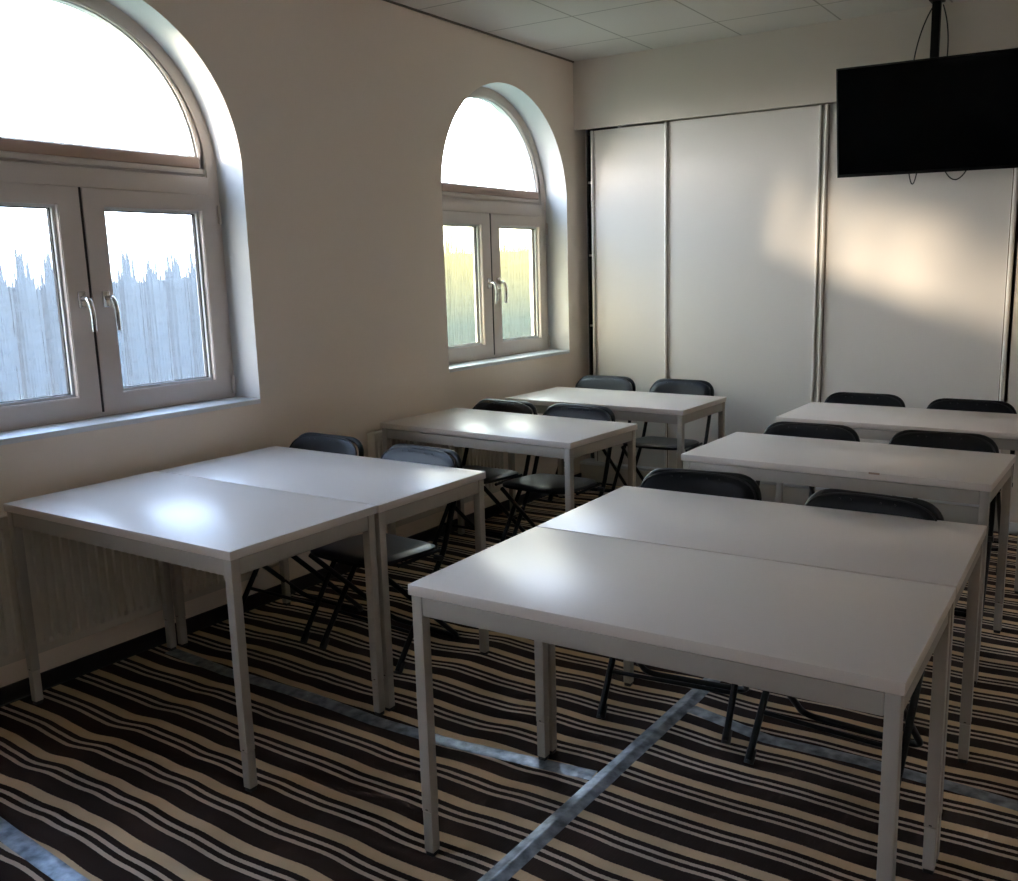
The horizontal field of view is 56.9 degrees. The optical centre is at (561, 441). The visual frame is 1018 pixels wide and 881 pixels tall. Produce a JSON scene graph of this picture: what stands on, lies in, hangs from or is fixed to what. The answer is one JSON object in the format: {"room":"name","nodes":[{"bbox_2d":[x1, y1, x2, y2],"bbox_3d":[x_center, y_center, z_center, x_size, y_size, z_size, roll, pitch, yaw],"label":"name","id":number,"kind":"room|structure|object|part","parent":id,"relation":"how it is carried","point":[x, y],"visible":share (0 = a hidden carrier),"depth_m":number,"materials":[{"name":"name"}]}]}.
{"room":"classroom","nodes":[
{"label":"classroom","id":0,"kind":"room"},
{"bbox_2d":[0,494,548,706],"bbox_3d":[0.276,1.177,2.371,5.700,0.120,9.150,5,12,32],"label":"floor","id":1,"kind":"structure","parent":0,"point":[548,494],"depth_m":3.98,"materials":[{"name":"black"}]},
{"bbox_2d":[0,485,720,880],"bbox_3d":[-1.093,1.044,2.870,2.176,0.012,8.145,5,12,32],"label":"carpet","id":2,"kind":"object","parent":1,"relation":"on","point":[129,769],"depth_m":3.03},
{"bbox_3d":[-1.317,1.124,2.463,1.902,0.003,0.071,6,13,34],"label":"tape strip","id":3,"kind":"part","parent":2,"relation":"part of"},
{"bbox_2d":[3,471,384,792],"bbox_3d":[-1.286,0.587,3.295,1.200,0.755,0.602,5,12,32],"label":"table","id":4,"kind":"object","parent":2,"relation":"on","point":[229,530],"visible":1,"depth_m":3.11,"materials":[{"name":"laminate"}]},
{"bbox_3d":[-1.925,0.537,3.354,0.031,0.596,0.031,5,12,32],"label":"leg","id":5,"kind":"part","parent":4,"relation":"part of","materials":[{"name":"beige metal"}]},
{"bbox_3d":[-1.629,0.445,3.822,0.031,0.596,0.031,5,12,32],"label":"leg","id":6,"kind":"part","parent":4,"relation":"part of","materials":[{"name":"beige metal"}]},
{"bbox_3d":[-0.946,0.629,2.750,0.031,0.596,0.031,5,12,32],"label":"leg","id":7,"kind":"part","parent":4,"relation":"part of","materials":[{"name":"beige metal"}]},
{"bbox_3d":[-0.649,0.537,3.217,0.031,0.596,0.031,5,12,32],"label":"leg","id":8,"kind":"part","parent":4,"relation":"part of","materials":[{"name":"beige metal"}]},
{"bbox_2d":[242,432,363,642],"bbox_3d":[-1.183,0.408,4.141,0.474,0.813,0.519,6,12,33],"label":"folding chair","id":9,"kind":"object","parent":2,"relation":"on","point":[313,441],"visible":0.3,"depth_m":4.20,"materials":[{"name":"black plastic"}]},
{"bbox_3d":[-1.184,0.589,4.168,0.414,0.426,0.448,6,12,33],"label":"frame","id":10,"kind":"part","parent":9,"relation":"part of","materials":[{"name":"black metal"}]},
{"bbox_3d":[-1.086,0.091,4.243,0.430,0.220,0.100,6,12,33],"label":"backrest","id":11,"kind":"part","parent":9,"relation":"part of","materials":[{"name":"black plastic"}]},
{"bbox_2d":[159,446,488,711],"bbox_3d":[-0.959,0.488,3.797,1.200,0.755,0.602,5,12,32],"label":"table","id":12,"kind":"object","parent":2,"relation":"on","point":[399,490],"visible":0.77,"depth_m":3.62,"materials":[{"name":"beige laminate"}]},
{"bbox_3d":[-1.598,0.437,3.859,0.031,0.596,0.031,5,12,32],"label":"leg","id":13,"kind":"part","parent":12,"relation":"part of","materials":[{"name":"beige metal"}]},
{"bbox_3d":[-1.299,0.345,4.325,0.031,0.596,0.031,5,12,32],"label":"leg","id":14,"kind":"part","parent":12,"relation":"part of","materials":[{"name":"beige"}]},
{"bbox_3d":[-0.620,0.531,3.251,0.031,0.596,0.031,5,12,32],"label":"leg","id":15,"kind":"part","parent":12,"relation":"part of","materials":[{"name":"beige metal"}]},
{"bbox_3d":[-0.322,0.439,3.716,0.031,0.596,0.031,5,12,32],"label":"leg","id":16,"kind":"part","parent":12,"relation":"part of","materials":[{"name":"beige metal"}]},
{"bbox_3d":[-0.776,0.949,3.355,2.011,0.003,0.114,5,12,31],"label":"tape strip","id":17,"kind":"part","parent":2,"relation":"part of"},
{"bbox_2d":[309,443,461,674],"bbox_3d":[-0.715,0.458,3.821,0.474,0.813,0.519,7,13,36],"label":"folding chair","id":18,"kind":"object","parent":2,"relation":"on","point":[349,550],"visible":0.55,"depth_m":3.80,"materials":[{"name":"black plastic"}]},
{"bbox_3d":[-0.752,0.430,3.765,0.413,0.046,0.396,7,13,36],"label":"seat","id":19,"kind":"part","parent":18,"relation":"part of","materials":[{"name":"black plastic"}]},
{"bbox_3d":[-0.716,0.639,3.848,0.414,0.426,0.448,7,13,36],"label":"frame","id":20,"kind":"part","parent":18,"relation":"part of","materials":[{"name":"black metal"}]},
{"bbox_3d":[-0.609,0.142,3.917,0.430,0.220,0.100,7,13,36],"label":"backrest","id":21,"kind":"part","parent":18,"relation":"part of","materials":[{"name":"black plastic"}]},
{"bbox_3d":[-0.563,0.458,3.702,0.016,0.023,0.230,7,13,36],"label":"seat rail","id":22,"kind":"part","parent":18,"relation":"part of","materials":[{"name":"black metal"}]},
{"bbox_2d":[432,399,537,547],"bbox_3d":[-0.442,0.206,5.156,0.474,0.813,0.519,6,13,34],"label":"folding chair","id":23,"kind":"object","parent":2,"relation":"on","point":[492,474],"visible":0.39,"depth_m":5.18,"materials":[{"name":"black plastic"}]},
{"bbox_3d":[-0.477,0.179,5.099,0.413,0.046,0.396,6,13,34],"label":"seat","id":24,"kind":"part","parent":23,"relation":"part of","materials":[{"name":"black plastic"}]},
{"bbox_3d":[-0.443,0.388,5.183,0.414,0.426,0.448,6,13,34],"label":"frame","id":25,"kind":"part","parent":23,"relation":"part of","materials":[{"name":"black metal"}]},
{"bbox_3d":[-0.342,-0.110,5.256,0.430,0.220,0.100,6,13,34],"label":"backrest","id":26,"kind":"part","parent":23,"relation":"part of","materials":[{"name":"black plastic"}]},
{"bbox_3d":[-0.286,0.205,5.042,0.016,0.023,0.230,6,13,34],"label":"seat rail","id":27,"kind":"part","parent":23,"relation":"part of","materials":[{"name":"black metal"}]},
{"bbox_2d":[380,408,636,536],"bbox_3d":[-0.279,0.277,4.869,1.200,0.755,0.602,6,13,34],"label":"table","id":28,"kind":"object","parent":2,"relation":"on","point":[565,438],"visible":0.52,"depth_m":4.65,"materials":[{"name":"beige laminate"}]},
{"bbox_3d":[-0.914,0.221,4.958,0.031,0.596,0.031,6,13,34],"label":"leg","id":29,"kind":"part","parent":28,"relation":"part of","materials":[{"name":"beige metal"}]},
{"bbox_3d":[-0.596,0.131,5.411,0.031,0.596,0.031,6,13,34],"label":"leg","id":30,"kind":"part","parent":28,"relation":"part of","materials":[{"name":"beige metal"}]},
{"bbox_3d":[0.036,0.323,4.309,0.031,0.596,0.031,6,13,34],"label":"leg","id":31,"kind":"part","parent":28,"relation":"part of","materials":[{"name":"beige metal"}]},
{"bbox_3d":[0.355,0.233,4.762,0.031,0.596,0.031,6,13,34],"label":"leg","id":32,"kind":"part","parent":28,"relation":"part of","materials":[{"name":"beige metal"}]},
{"bbox_2d":[500,404,615,537],"bbox_3d":[-0.023,0.243,4.912,0.474,0.813,0.519,5,12,32],"label":"folding chair","id":33,"kind":"object","parent":2,"relation":"on","point":[545,483],"visible":0.53,"depth_m":4.92,"materials":[{"name":"black plastic"}]},
{"bbox_3d":[-0.024,0.425,4.939,0.414,0.426,0.448,5,12,32],"label":"frame","id":34,"kind":"part","parent":33,"relation":"part of","materials":[{"name":"black metal"}]},
{"bbox_3d":[-0.056,0.216,4.854,0.413,0.046,0.396,5,12,32],"label":"seat","id":35,"kind":"part","parent":33,"relation":"part of","materials":[{"name":"black plastic"}]},
{"bbox_3d":[0.072,-0.074,5.016,0.430,0.220,0.100,5,12,32],"label":"backrest","id":36,"kind":"part","parent":33,"relation":"part of","materials":[{"name":"black plastic"}]},
{"bbox_3d":[0.137,0.241,4.804,0.016,0.023,0.230,5,12,32],"label":"seat rail","id":37,"kind":"part","parent":33,"relation":"part of","materials":[{"name":"black metal"}]},
{"bbox_2d":[547,375,635,500],"bbox_3d":[0.190,-0.006,6.238,0.474,0.813,0.519,5,12,30],"label":"folding chair","id":38,"kind":"object","parent":2,"relation":"on","point":[621,383],"visible":0.29,"depth_m":6.30,"materials":[{"name":"black plastic"}]},
{"bbox_3d":[0.189,0.176,6.265,0.414,0.426,0.448,5,12,30],"label":"frame","id":39,"kind":"part","parent":38,"relation":"part of","materials":[{"name":"black metal"}]},
{"bbox_3d":[0.279,-0.323,6.345,0.430,0.220,0.100,5,12,30],"label":"backrest","id":40,"kind":"part","parent":38,"relation":"part of","materials":[{"name":"black plastic"}]},
{"bbox_3d":[0.035,1.049,2.711,0.072,0.007,2.501,6,12,32],"label":"tape strip","id":41,"kind":"part","parent":2,"relation":"part of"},
{"bbox_2d":[505,387,725,516],"bbox_3d":[0.323,0.104,5.743,1.200,0.755,0.602,6,12,32],"label":"table","id":42,"kind":"object","parent":2,"relation":"on","point":[679,409],"visible":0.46,"depth_m":5.52,"materials":[{"name":"beige"}]},
{"bbox_3d":[-0.315,0.052,5.810,0.031,0.596,0.031,6,12,32],"label":"leg","id":43,"kind":"part","parent":42,"relation":"part of","materials":[{"name":"beige"}]},
{"bbox_3d":[-0.013,-0.039,6.274,0.031,0.596,0.031,6,12,32],"label":"leg","id":44,"kind":"part","parent":42,"relation":"part of","materials":[{"name":"beige metal"}]},
{"bbox_3d":[0.657,0.147,5.194,0.031,0.596,0.031,6,12,32],"label":"leg","id":45,"kind":"part","parent":42,"relation":"part of","materials":[{"name":"beige"}]},
{"bbox_3d":[0.960,0.056,5.658,0.031,0.596,0.031,6,12,32],"label":"leg","id":46,"kind":"part","parent":42,"relation":"part of","materials":[{"name":"beige"}]},
{"bbox_2d":[621,379,713,486],"bbox_3d":[0.664,0.036,5.960,0.474,0.813,0.519,5,12,32],"label":"folding chair","id":47,"kind":"object","parent":2,"relation":"on","point":[672,386],"visible":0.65,"depth_m":5.99,"materials":[{"name":"black plastic"}]},
{"bbox_3d":[0.664,0.218,5.987,0.414,0.426,0.448,5,12,32],"label":"frame","id":48,"kind":"part","parent":47,"relation":"part of","materials":[{"name":"black metal"}]},
{"bbox_3d":[0.631,0.009,5.902,0.413,0.046,0.396,5,12,32],"label":"seat","id":49,"kind":"part","parent":47,"relation":"part of","materials":[{"name":"black plastic"}]},
{"bbox_3d":[0.683,0.023,5.988,0.465,0.799,0.448,5,12,32],"label":"frame","id":50,"kind":"part","parent":47,"relation":"part of","materials":[{"name":"black metal"}]},
{"bbox_3d":[0.759,-0.281,6.064,0.430,0.220,0.100,5,12,32],"label":"backrest","id":51,"kind":"part","parent":47,"relation":"part of","materials":[{"name":"black plastic"}]},
{"bbox_3d":[0.824,0.034,5.852,0.016,0.023,0.230,5,12,32],"label":"seat rail","id":52,"kind":"part","parent":47,"relation":"part of","materials":[{"name":"black metal"}]},
{"bbox_2d":[596,468,761,744],"bbox_3d":[0.402,0.546,3.227,0.474,0.813,0.519,4,12,25],"label":"folding chair","id":53,"kind":"object","parent":2,"relation":"on","point":[725,484],"visible":0.34,"depth_m":3.31,"materials":[{"name":"black plastic"}]},
{"bbox_3d":[0.402,0.728,3.253,0.414,0.426,0.448,4,12,25],"label":"frame","id":54,"kind":"part","parent":53,"relation":"part of","materials":[{"name":"black metal"}]},
{"bbox_3d":[0.478,0.228,3.341,0.430,0.220,0.100,4,12,25],"label":"backrest","id":55,"kind":"part","parent":53,"relation":"part of","materials":[{"name":"black plastic"}]},
{"bbox_2d":[808,392,904,498],"bbox_3d":[1.598,0.167,5.153,0.474,0.813,0.519,5,12,29],"label":"folding chair","id":56,"kind":"object","parent":2,"relation":"on","point":[873,399],"visible":0.16,"depth_m":5.26,"materials":[{"name":"black plastic"}]},
{"bbox_3d":[1.597,0.349,5.179,0.414,0.426,0.448,5,12,29],"label":"frame","id":57,"kind":"part","parent":56,"relation":"part of","materials":[{"name":"black metal"}]},
{"bbox_3d":[1.684,-0.150,5.261,0.430,0.220,0.100,5,12,29],"label":"backrest","id":58,"kind":"part","parent":56,"relation":"part of","materials":[{"name":"black plastic"}]},
{"bbox_2d":[775,402,1017,593],"bbox_3d":[1.777,0.243,4.838,1.200,0.755,0.602,5,12,32],"label":"table","id":59,"kind":"object","parent":2,"relation":"on","point":[869,421],"visible":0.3,"depth_m":4.67,"materials":[{"name":"beige"}]},
{"bbox_3d":[1.137,0.192,4.900,0.031,0.596,0.031,5,12,32],"label":"leg","id":60,"kind":"part","parent":59,"relation":"part of","materials":[{"name":"beige metal"}]},
{"bbox_3d":[2.115,0.286,4.292,0.031,0.596,0.031,5,12,32],"label":"leg","id":61,"kind":"part","parent":59,"relation":"part of","materials":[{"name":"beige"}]},
{"bbox_2d":[586,126,617,457],"bbox_3d":[0.837,-1.133,6.565,1.260,2.880,0.470,5,12,32],"label":"door frame","id":62,"kind":"structure","parent":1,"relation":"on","point":[588,146],"depth_m":6.68,"materials":[{"name":"grey metal"}]},
{"bbox_2d":[508,531,1017,880],"bbox_3d":[1.071,1.253,1.524,3.028,0.007,8.145,5,12,32],"label":"carpet","id":63,"kind":"object","parent":1,"relation":"on","point":[690,807],"depth_m":2.72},
{"bbox_2d":[408,527,955,880],"bbox_3d":[0.287,0.726,2.377,1.200,0.755,0.602,5,12,30],"label":"table","id":64,"kind":"object","parent":63,"relation":"on","point":[854,641],"visible":1,"depth_m":2.20,"materials":[{"name":"beige laminate"}]},
{"bbox_3d":[-0.353,0.678,2.423,0.031,0.596,0.031,5,12,30],"label":"leg","id":65,"kind":"part","parent":64,"relation":"part of","materials":[{"name":"beige metal"}]},
{"bbox_3d":[-0.066,0.586,2.896,0.031,0.596,0.031,5,12,30],"label":"leg","id":66,"kind":"part","parent":64,"relation":"part of","materials":[{"name":"beige metal"}]},
{"bbox_3d":[0.639,0.767,1.839,0.031,0.596,0.031,5,12,30],"label":"leg","id":67,"kind":"part","parent":64,"relation":"part of","materials":[{"name":"beige metal"}]},
{"bbox_3d":[0.926,0.674,2.312,0.031,0.596,0.031,5,12,30],"label":"leg","id":68,"kind":"part","parent":64,"relation":"part of","materials":[{"name":"beige metal"}]},
{"bbox_2d":[537,486,986,862],"bbox_3d":[0.598,0.625,2.894,1.200,0.755,0.602,5,12,30],"label":"table","id":69,"kind":"object","parent":63,"relation":"on","point":[943,553],"visible":0.62,"depth_m":2.78,"materials":[{"name":"beige laminate"}]},
{"bbox_3d":[-0.043,0.578,2.935,0.031,0.596,0.031,5,12,30],"label":"leg","id":70,"kind":"part","parent":69,"relation":"part of","materials":[{"name":"beige"}]},
{"bbox_3d":[0.954,0.665,2.359,0.031,0.596,0.031,5,12,30],"label":"leg","id":71,"kind":"part","parent":69,"relation":"part of","materials":[{"name":"beige metal"}]},
{"bbox_3d":[1.237,0.572,2.834,0.031,0.596,0.031,5,12,30],"label":"leg","id":72,"kind":"part","parent":69,"relation":"part of","materials":[{"name":"beige metal"}]},
{"bbox_2d":[755,421,859,486],"bbox_3d":[1.041,0.356,4.190,0.474,0.813,0.519,5,12,29],"label":"folding chair","id":73,"kind":"object","parent":63,"relation":"on","point":[783,428],"visible":0.17,"depth_m":4.30,"materials":[{"name":"black plastic"}]},
{"bbox_3d":[1.127,0.038,4.298,0.430,0.220,0.100,5,12,29],"label":"backrest","id":74,"kind":"part","parent":73,"relation":"part of","materials":[{"name":"black plastic"}]},
{"bbox_2d":[744,488,943,800],"bbox_3d":[0.858,0.604,2.864,0.474,0.813,0.519,7,13,36],"label":"folding chair","id":75,"kind":"object","parent":63,"relation":"on","point":[832,498],"visible":0.24,"depth_m":2.94,"materials":[{"name":"black plastic"}]},
{"bbox_3d":[0.856,0.786,2.891,0.414,0.426,0.448,7,13,36],"label":"frame","id":76,"kind":"part","parent":75,"relation":"part of","materials":[{"name":"black metal"}]},
{"bbox_3d":[0.963,0.289,2.960,0.430,0.220,0.100,7,13,36],"label":"backrest","id":77,"kind":"part","parent":75,"relation":"part of","materials":[{"name":"black plastic"}]},
{"bbox_2d":[681,432,1015,683],"bbox_3d":[1.172,0.423,3.924,1.200,0.755,0.603,6,12,32],"label":"table","id":78,"kind":"object","parent":63,"relation":"on","point":[959,476],"visible":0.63,"depth_m":3.71,"materials":[{"name":"beige laminate"}]},
{"bbox_3d":[0.534,0.371,3.994,0.031,0.596,0.031,6,12,32],"label":"leg","id":79,"kind":"part","parent":78,"relation":"part of","materials":[{"name":"beige metal"}]},
{"bbox_3d":[1.505,0.467,3.375,0.031,0.596,0.031,6,12,32],"label":"leg","id":80,"kind":"part","parent":78,"relation":"part of","materials":[{"name":"beige metal"}]},
{"bbox_3d":[1.808,0.375,3.838,0.031,0.596,0.031,6,12,32],"label":"leg","id":81,"kind":"part","parent":78,"relation":"part of","materials":[{"name":"beige metal"}]},
{"bbox_3d":[1.334,1.040,2.639,2.215,0.002,0.115,6,13,35],"label":"tape strip","id":82,"kind":"part","parent":63,"relation":"part of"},
{"bbox_2d":[884,430,998,619],"bbox_3d":[1.531,0.398,3.909,0.474,0.813,0.519,5,12,30],"label":"folding chair","id":83,"kind":"object","parent":63,"relation":"on","point":[918,438],"visible":0.26,"depth_m":3.99,"materials":[{"name":"black plastic"}]},
{"bbox_3d":[1.620,0.081,4.016,0.430,0.220,0.100,5,12,30],"label":"backrest","id":84,"kind":"part","parent":83,"relation":"part of","materials":[{"name":"black plastic"}]},
{"bbox_3d":[1.530,0.580,3.935,0.414,0.426,0.448,5,12,30],"label":"frame","id":85,"kind":"part","parent":83,"relation":"part of","materials":[{"name":"black metal"}]},
{"bbox_2d":[916,398,1016,573],"bbox_3d":[2.055,0.217,4.834,0.474,0.813,0.519,5,12,30],"label":"folding chair","id":86,"kind":"object","parent":63,"relation":"on","point":[992,406],"visible":0.21,"depth_m":4.92,"materials":[{"name":"black plastic"}]},
{"bbox_3d":[2.054,0.399,4.860,0.414,0.426,0.448,5,12,30],"label":"frame","id":87,"kind":"part","parent":86,"relation":"part of","materials":[{"name":"black metal"}]},
{"bbox_3d":[2.144,-0.100,4.941,0.430,0.220,0.100,5,12,30],"label":"backrest","id":88,"kind":"part","parent":86,"relation":"part of","materials":[{"name":"black plastic"}]},
{"bbox_3d":[2.072,0.204,4.862,0.465,0.799,0.448,5,12,30],"label":"frame","id":89,"kind":"part","parent":86,"relation":"part of","materials":[{"name":"black metal"}]},
{"bbox_2d":[0,0,589,687],"bbox_3d":[-2.033,-0.531,3.545,0.320,2.901,9.000,5,12,32],"label":"wall","id":90,"kind":"structure","parent":0,"point":[328,122],"depth_m":4.61,"materials":[{"name":"paint"}]},
{"bbox_2d":[0,0,260,445],"bbox_3d":[-1.864,-0.917,3.682,0.249,1.711,1.354,5,12,32],"label":"window","id":91,"kind":"structure","parent":90,"relation":"in","point":[114,312],"depth_m":3.83,"materials":[{"name":"beige plastic"}]},
{"bbox_3d":[-2.107,-0.513,3.523,0.006,0.748,0.458,5,12,32],"label":"pane","id":92,"kind":"part","parent":91,"relation":"part of","materials":[{"name":"clear glass"}]},
{"bbox_3d":[-2.092,-0.512,3.523,0.077,0.894,0.632,5,12,32],"label":"sash","id":93,"kind":"part","parent":91,"relation":"part of","materials":[{"name":"beige plastic"}]},
{"bbox_3d":[-1.881,-0.516,3.725,0.073,0.161,0.032,4,11,24],"label":"handle","id":94,"kind":"part","parent":91,"relation":"part of","materials":[{"name":"silver metal"}]},
{"bbox_3d":[-1.945,-1.379,3.643,0.059,0.655,1.222,5,12,32],"label":"fanlight sash","id":95,"kind":"part","parent":91,"relation":"part of","materials":[{"name":"beige plastic"}]},
{"bbox_3d":[-1.826,-0.533,3.810,0.073,0.161,0.032,4,11,24],"label":"handle","id":96,"kind":"part","parent":91,"relation":"part of","materials":[{"name":"silver metal"}]},
{"bbox_3d":[-1.817,-0.085,3.815,0.174,0.022,1.332,5,12,32],"label":"sill","id":97,"kind":"part","parent":91,"relation":"part of","materials":[{"name":"white paint"}]},
{"bbox_3d":[-1.751,-0.617,4.054,0.077,0.894,0.632,5,12,32],"label":"sash","id":98,"kind":"part","parent":91,"relation":"part of","materials":[{"name":"beige plastic"}]},
{"bbox_3d":[-1.758,-0.620,4.066,0.006,0.748,0.458,5,12,32],"label":"pane","id":99,"kind":"part","parent":91,"relation":"part of","materials":[{"name":"clear glass"}]},
{"bbox_2d":[0,513,278,666],"bbox_3d":[-1.821,0.470,3.651,0.085,0.535,1.883,5,12,32],"label":"radiator","id":100,"kind":"object","parent":90,"relation":"attached to","point":[79,590],"visible":0.43,"depth_m":3.56,"materials":[{"name":"beige metal"}]},
{"bbox_2d":[0,513,7,519],"bbox_3d":[-1.869,0.230,3.511,0.050,0.010,1.670,5,12,32],"label":"grille","id":101,"kind":"object","parent":100,"relation":"attached to","point":[3,516],"depth_m":3.32,"materials":[{"name":"beige metal"}]},
{"bbox_2d":[0,473,581,705],"bbox_3d":[-2.012,0.921,3.487,0.012,0.066,8.251,5,12,32],"label":"baseboard","id":102,"kind":"structure","parent":90,"relation":"attached to","point":[17,690],"depth_m":3.96,"materials":[{"name":"black paint"}]},
{"bbox_2d":[367,430,505,530],"bbox_3d":[-0.647,0.110,5.482,0.085,0.535,1.333,5,12,32],"label":"radiator","id":103,"kind":"object","parent":90,"relation":"attached to","point":[478,457],"visible":0.18,"depth_m":5.38,"materials":[{"name":"beige metal"}]},
{"bbox_2d":[369,430,381,434],"bbox_3d":[-0.695,-0.131,5.343,0.050,0.010,1.120,5,12,32],"label":"grille","id":104,"kind":"object","parent":103,"relation":"attached to","point":[379,432],"depth_m":4.89,"materials":[{"name":"beige metal"}]},
{"bbox_2d":[383,0,573,62],"bbox_3d":[-2.093,-1.887,2.925,0.012,0.008,8.151,5,12,32],"label":"trim","id":105,"kind":"structure","parent":90,"relation":"attached to","point":[389,1],"depth_m":5.39,"materials":[{"name":"brown"}]},
{"bbox_2d":[442,86,569,372],"bbox_3d":[-0.422,-1.360,5.933,0.249,1.711,1.354,5,12,32],"label":"window","id":106,"kind":"structure","parent":90,"relation":"in","point":[495,246],"depth_m":6.04,"materials":[{"name":"beige plastic"}]},
{"bbox_3d":[-0.664,-0.956,5.774,0.006,0.748,0.458,5,12,32],"label":"pane","id":107,"kind":"part","parent":106,"relation":"part of","materials":[{"name":"clear glass"}]},
{"bbox_3d":[-0.649,-0.955,5.773,0.077,0.894,0.632,5,12,32],"label":"sash","id":108,"kind":"part","parent":106,"relation":"part of","materials":[{"name":"beige plastic"}]},
{"bbox_3d":[-0.502,-1.822,5.894,0.059,0.655,1.222,5,12,32],"label":"fanlight sash","id":109,"kind":"part","parent":106,"relation":"part of","materials":[{"name":"beige plastic"}]},
{"bbox_3d":[-0.439,-0.960,5.976,0.073,0.161,0.032,4,11,24],"label":"handle","id":110,"kind":"part","parent":106,"relation":"part of","materials":[{"name":"silver metal"}]},
{"bbox_3d":[-0.384,-0.977,6.061,0.073,0.161,0.032,4,11,24],"label":"handle","id":111,"kind":"part","parent":106,"relation":"part of","materials":[{"name":"silver metal"}]},
{"bbox_3d":[-0.374,-0.529,6.066,0.174,0.022,1.332,5,12,32],"label":"sill","id":112,"kind":"part","parent":106,"relation":"part of","materials":[{"name":"white paint"}]},
{"bbox_3d":[-0.316,-1.063,6.317,0.006,0.748,0.458,5,12,32],"label":"pane","id":113,"kind":"part","parent":106,"relation":"part of","materials":[{"name":"clear glass"}]},
{"bbox_3d":[-0.309,-1.060,6.305,0.077,0.894,0.632,5,12,32],"label":"sash","id":114,"kind":"part","parent":106,"relation":"part of","materials":[{"name":"beige plastic"}]},
{"bbox_2d":[391,0,964,60],"bbox_3d":[0.218,-1.793,1.823,5.700,0.120,9.150,5,12,32],"label":"ceiling","id":115,"kind":"structure","parent":0,"point":[574,30],"depth_m":5.24,"materials":[{"name":"tile"}]},
{"bbox_2d":[836,0,1017,184],"bbox_3d":[1.982,-1.864,4.979,1.006,0.954,0.247,5,12,32],"label":"television","id":116,"kind":"object","parent":115,"relation":"hanging from","point":[934,114],"visible":1,"depth_m":4.96,"materials":[{"name":"black plastic"}]},
{"bbox_2d":[573,0,1017,522],"bbox_3d":[2.414,-0.991,5.571,5.600,2.901,0.749,5,12,32],"label":"wall","id":117,"kind":"structure","parent":0,"point":[794,67],"depth_m":5.62,"materials":[{"name":"beige paint"}]},
{"bbox_2d":[590,123,663,467],"bbox_3d":[0.629,-0.949,6.354,0.960,2.297,0.046,5,12,32],"label":"door","id":118,"kind":"structure","parent":117,"relation":"in","point":[627,163],"depth_m":6.41,"materials":[{"name":"laminate"}]},
{"bbox_2d":[664,105,822,467],"bbox_3d":[1.123,-0.895,6.005,1.023,2.297,0.046,5,12,32],"label":"door","id":119,"kind":"structure","parent":117,"relation":"in","point":[742,191],"depth_m":5.95,"materials":[{"name":"laminate"}]},
{"bbox_2d":[580,458,996,508],"bbox_3d":[1.350,0.255,6.141,2.800,0.019,0.143,5,12,32],"label":"trim","id":120,"kind":"structure","parent":117,"relation":"attached to","point":[590,461],"depth_m":6.08,"materials":[{"name":"grey"}]},
{"bbox_2d":[580,464,997,530],"bbox_3d":[1.353,0.331,6.157,2.800,0.130,0.138,5,12,32],"label":"trim","id":121,"kind":"structure","parent":117,"relation":"attached to","point":[791,495],"depth_m":6.01,"materials":[{"name":"grey paint"}]},
{"bbox_2d":[814,104,1017,452],"bbox_3d":[2.019,-0.811,5.461,1.074,2.297,0.046,5,12,32],"label":"door","id":122,"kind":"structure","parent":117,"relation":"in","point":[915,280],"depth_m":5.43,"materials":[{"name":"laminate"}]},
{"bbox_2d":[1009,522,1017,534],"bbox_3d":[3.508,0.584,4.722,2.400,0.070,0.012,5,12,32],"label":"baseboard","id":123,"kind":"structure","parent":117,"relation":"attached to","point":[1013,527],"depth_m":5.31,"materials":[{"name":"grey paint"}]}
]}

